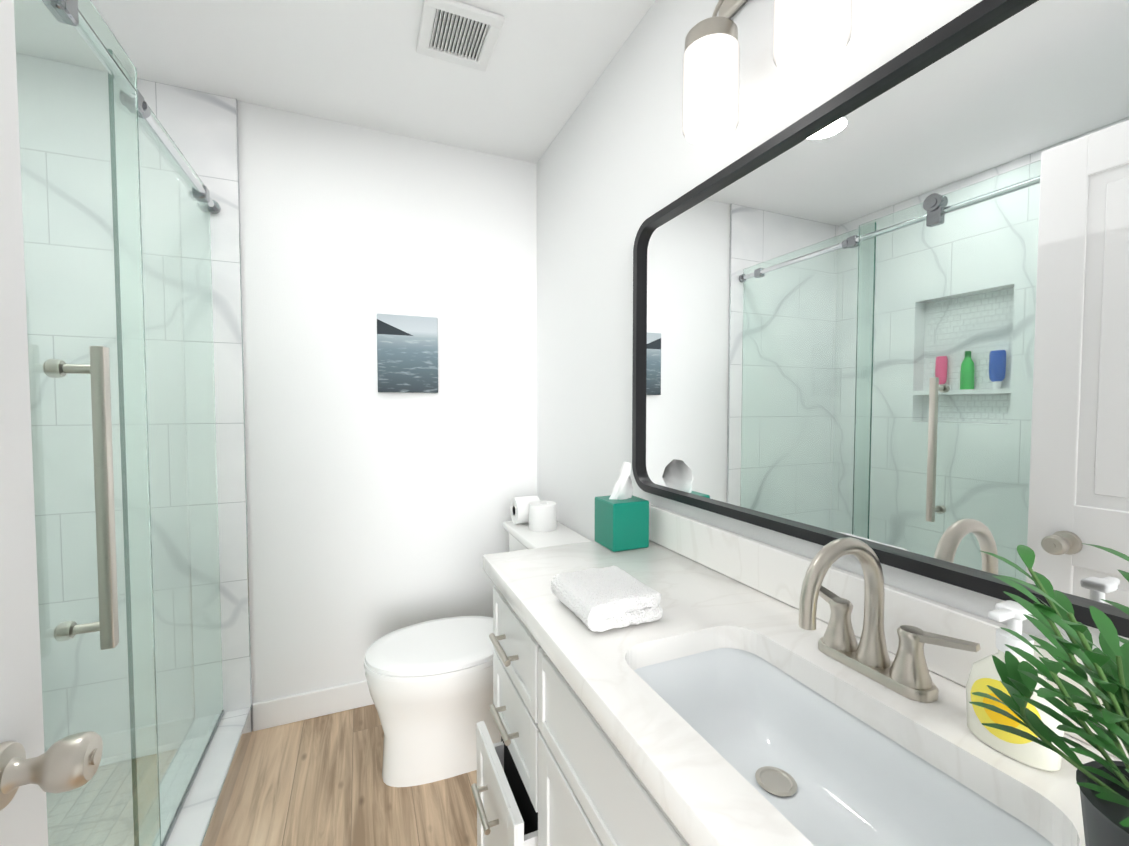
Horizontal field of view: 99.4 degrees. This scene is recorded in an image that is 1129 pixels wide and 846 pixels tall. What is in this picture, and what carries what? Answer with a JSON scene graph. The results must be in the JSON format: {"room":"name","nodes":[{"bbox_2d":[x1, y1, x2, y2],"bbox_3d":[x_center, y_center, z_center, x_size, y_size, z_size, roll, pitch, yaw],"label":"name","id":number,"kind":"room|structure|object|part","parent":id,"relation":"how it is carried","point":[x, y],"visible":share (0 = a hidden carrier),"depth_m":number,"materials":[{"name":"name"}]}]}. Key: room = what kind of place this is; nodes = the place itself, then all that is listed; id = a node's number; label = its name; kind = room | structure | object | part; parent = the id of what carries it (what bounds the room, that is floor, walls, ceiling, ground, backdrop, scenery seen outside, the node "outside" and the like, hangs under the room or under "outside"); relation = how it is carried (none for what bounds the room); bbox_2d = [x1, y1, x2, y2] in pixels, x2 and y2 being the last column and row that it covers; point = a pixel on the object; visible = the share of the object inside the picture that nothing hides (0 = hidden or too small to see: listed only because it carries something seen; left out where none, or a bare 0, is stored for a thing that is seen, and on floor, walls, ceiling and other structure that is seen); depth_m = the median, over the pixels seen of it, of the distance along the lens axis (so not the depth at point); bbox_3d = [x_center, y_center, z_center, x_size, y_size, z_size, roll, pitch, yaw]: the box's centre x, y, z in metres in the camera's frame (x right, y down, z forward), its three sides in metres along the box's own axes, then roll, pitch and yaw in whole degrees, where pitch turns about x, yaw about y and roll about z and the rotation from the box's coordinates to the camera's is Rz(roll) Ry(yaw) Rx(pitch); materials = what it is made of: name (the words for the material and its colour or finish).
{"room":"bathroom","nodes":[
{"label":"bathroom","id":0,"kind":"room"},
{"bbox_2d":[215,704,476,845],"bbox_3d":[-0.715,1.287,0.850,2.440,0.100,2.475,-1,2,-23],"label":"floor","id":1,"kind":"structure","parent":0,"point":[316,781],"depth_m":1.55,"materials":[{"name":"brown wood"}]},
{"bbox_2d":[166,707,249,845],"bbox_3d":[-0.932,1.180,1.042,0.120,0.100,1.725,-1,2,-23],"label":"curb","id":2,"kind":"object","parent":1,"relation":"on","point":[191,823],"visible":0.57,"depth_m":1.48,"materials":[{"name":"stone"}]},
{"bbox_2d":[14,0,223,845],"bbox_3d":[-0.928,0.151,1.005,0.108,1.956,1.720,-1,2,-23],"label":"shower enclosure","id":3,"kind":"object","parent":2,"relation":"on","point":[119,205],"visible":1,"depth_m":0.99,"materials":[{"name":"clear glass"}]},
{"bbox_3d":[-0.843,0.134,0.835,0.084,0.535,0.032,-1,2,-23],"label":"handle","id":4,"kind":"part","parent":3,"relation":"part of","materials":[{"name":"silver metal"}]},
{"bbox_2d":[364,495,590,786],"bbox_3d":[-0.319,0.759,1.758,0.772,0.887,0.476,-1,2,-23],"label":"toilet","id":5,"kind":"object","parent":1,"relation":"on","point":[430,685],"visible":0.71,"depth_m":1.61,"materials":[{"name":"white ceramic"}]},
{"bbox_3d":[-0.426,0.791,1.714,0.540,0.040,0.376,-1,2,-23],"label":"seat","id":6,"kind":"part","parent":5,"relation":"part of","materials":[{"name":"white plastic"}]},
{"bbox_3d":[-0.066,0.616,1.861,0.222,0.386,0.476,-1,2,-23],"label":"tank","id":7,"kind":"part","parent":5,"relation":"part of","materials":[{"name":"white ceramic"}]},
{"bbox_2d":[471,504,1128,845],"bbox_3d":[0.222,0.698,0.784,0.548,1.082,1.212,-1,2,-23],"label":"bathroom vanity","id":8,"kind":"object","parent":1,"relation":"on","point":[745,691],"visible":0.98,"depth_m":0.71,"materials":[{"name":"white stone"}]},
{"bbox_2d":[551,565,662,631],"bbox_3d":[0.075,0.326,0.904,0.155,0.052,0.179,-1,2,-23],"label":"towel","id":9,"kind":"object","parent":8,"relation":"on","point":[601,599],"visible":1,"depth_m":0.85,"materials":[{"name":"white fabric"}]},
{"bbox_2d":[595,462,648,551],"bbox_3d":[0.158,0.224,1.327,0.112,0.228,0.112,-1,2,-23],"label":"tissue box","id":10,"kind":"object","parent":8,"relation":"on","point":[621,517],"visible":1,"depth_m":1.29,"materials":[{"name":"teal cardboard"}]},
{"bbox_2d":[634,648,1053,845],"bbox_3d":[0.284,0.465,0.602,0.307,0.120,0.510,-1,2,-23],"label":"sink basin","id":11,"kind":"object","parent":8,"relation":"in","point":[839,775],"depth_m":0.67,"materials":[{"name":"white ceramic"}]},
{"bbox_2d":[798,537,979,702],"bbox_3d":[0.396,0.261,0.674,0.172,0.202,0.248,-1,2,-23],"label":"faucet","id":12,"kind":"object","parent":8,"relation":"on","point":[865,670],"depth_m":0.67,"materials":[{"name":"silver metal"}]},
{"bbox_2d":[966,600,1063,771],"bbox_3d":[0.495,0.285,0.533,0.066,0.164,0.086,-1,2,-23],"label":"soap bottle","id":13,"kind":"object","parent":8,"relation":"on","point":[983,673],"visible":0.62,"depth_m":0.53,"materials":[{"name":"white plastic"}]},
{"bbox_2d":[969,543,1128,845],"bbox_3d":[0.450,0.235,0.329,0.289,0.278,0.262,-1,2,-23],"label":"plant","id":14,"kind":"object","parent":8,"relation":"on","point":[1102,783],"visible":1,"depth_m":0.35,"materials":[{"name":"green plant"}]},
{"bbox_3d":[0.421,0.320,0.317,0.116,0.110,0.116,-1,2,-23],"label":"pot","id":15,"kind":"part","parent":14,"relation":"part of","materials":[{"name":"grey ceramic"}]},
{"bbox_2d":[91,0,654,162],"bbox_3d":[-0.715,-1.212,0.758,2.440,0.100,2.475,-1,2,-23],"label":"ceiling","id":16,"kind":"structure","parent":0,"point":[363,63],"depth_m":1.58,"materials":[{"name":"white paint"}]},
{"bbox_2d":[416,0,504,71],"bbox_3d":[-0.322,-1.179,1.457,0.225,0.016,0.235,-1,2,-23],"label":"ceiling vent","id":17,"kind":"object","parent":16,"relation":"in","point":[458,32],"visible":0.98,"depth_m":1.45,"materials":[{"name":"white"}]},
{"bbox_2d":[238,101,536,729],"bbox_3d":[-1.227,-0.002,1.876,2.340,2.400,0.100,-1,2,-23],"label":"wall","id":18,"kind":"structure","parent":0,"point":[374,514],"depth_m":1.99,"materials":[{"name":"white paint"}]},
{"bbox_2d":[137,78,250,712],"bbox_3d":[-1.611,0.006,1.652,0.857,2.400,0.010,-1,2,-23],"label":"shower wall tile","id":19,"kind":"structure","parent":18,"relation":"attached to","point":[200,127],"depth_m":1.79,"materials":[{"name":"tile"}]},
{"bbox_2d":[200,99,251,845],"bbox_3d":[-0.877,0.029,1.028,0.003,2.400,1.735,-1,2,-23],"label":"trim","id":20,"kind":"structure","parent":18,"relation":"attached to","point":[211,834],"depth_m":1.71,"materials":[{"name":"silver metal"}]},
{"bbox_2d":[252,680,373,730],"bbox_3d":[-0.670,1.137,2.093,1.179,0.108,0.016,-1,2,-23],"label":"baseboard","id":21,"kind":"structure","parent":18,"relation":"attached to","point":[298,707],"depth_m":1.92,"materials":[{"name":"white wood"}]},
{"bbox_2d":[377,314,437,392],"bbox_3d":[-0.664,-0.291,2.035,0.244,0.323,0.027,-1,2,-23],"label":"picture","id":22,"kind":"object","parent":18,"relation":"attached to","point":[407,354],"visible":0.96,"depth_m":2.02},
{"bbox_2d":[537,0,1128,650],"bbox_3d":[0.361,0.021,1.263,0.100,2.400,2.475,-1,2,-23],"label":"wall","id":23,"kind":"structure","parent":0,"point":[621,160],"depth_m":1.51,"materials":[{"name":"white paint"}]},
{"bbox_2d":[682,0,746,144],"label":"sconce","id":24,"kind":"object","parent":23,"relation":"attached to","point":[711,57],"depth_m":0.94,"materials":[{"name":"white glass"}]},
{"bbox_3d":[0.300,-0.678,0.985,0.112,0.162,0.112,-1,2,-23],"label":"lamp shade","id":25,"kind":"part","parent":24,"relation":"part of","materials":[{"name":"white glass"}]},
{"bbox_2d":[773,0,851,74],"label":"sconce","id":26,"kind":"object","parent":23,"relation":"attached to","point":[810,36],"depth_m":0.74,"materials":[{"name":"white glass"}]},
{"bbox_3d":[0.394,-0.670,0.764,0.112,0.162,0.112,-1,2,-23],"label":"lamp shade","id":27,"kind":"part","parent":26,"relation":"part of","materials":[{"name":"white glass"}]},
{"bbox_2d":[632,0,1128,637],"bbox_3d":[0.458,-0.170,0.862,0.028,0.770,1.235,-1,2,-23],"label":"mirror","id":28,"kind":"object","parent":23,"relation":"attached to","point":[882,312],"visible":1,"depth_m":0.70,"materials":[{"name":"black mirror"}]},
{"bbox_2d":[649,504,1128,757],"bbox_3d":[0.465,0.305,0.873,0.018,0.100,1.212,-1,2,-23],"label":"backsplash","id":29,"kind":"structure","parent":23,"relation":"attached to","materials":[{"name":"stone"}]},
{"bbox_3d":[-0.853,0.076,-0.252,0.957,2.400,0.640,-1,2,-23],"label":"wall","id":30,"kind":"structure","parent":0,"visible":0},
{"bbox_2d":[0,0,47,845],"bbox_3d":[-0.510,0.238,0.224,0.035,2.018,0.786,-1,2,-23],"label":"door","id":31,"kind":"structure","parent":30,"relation":"in","point":[23,817],"depth_m":0.56,"materials":[{"name":"white paint"}]},
{"bbox_2d":[0,731,102,810],"bbox_3d":[-0.640,0.382,0.535,0.204,0.068,0.126,-1,2,-23],"label":"door knob","id":32,"kind":"object","parent":31,"relation":"attached to","point":[68,763],"depth_m":0.52,"materials":[{"name":"silver metal"}]}
]}

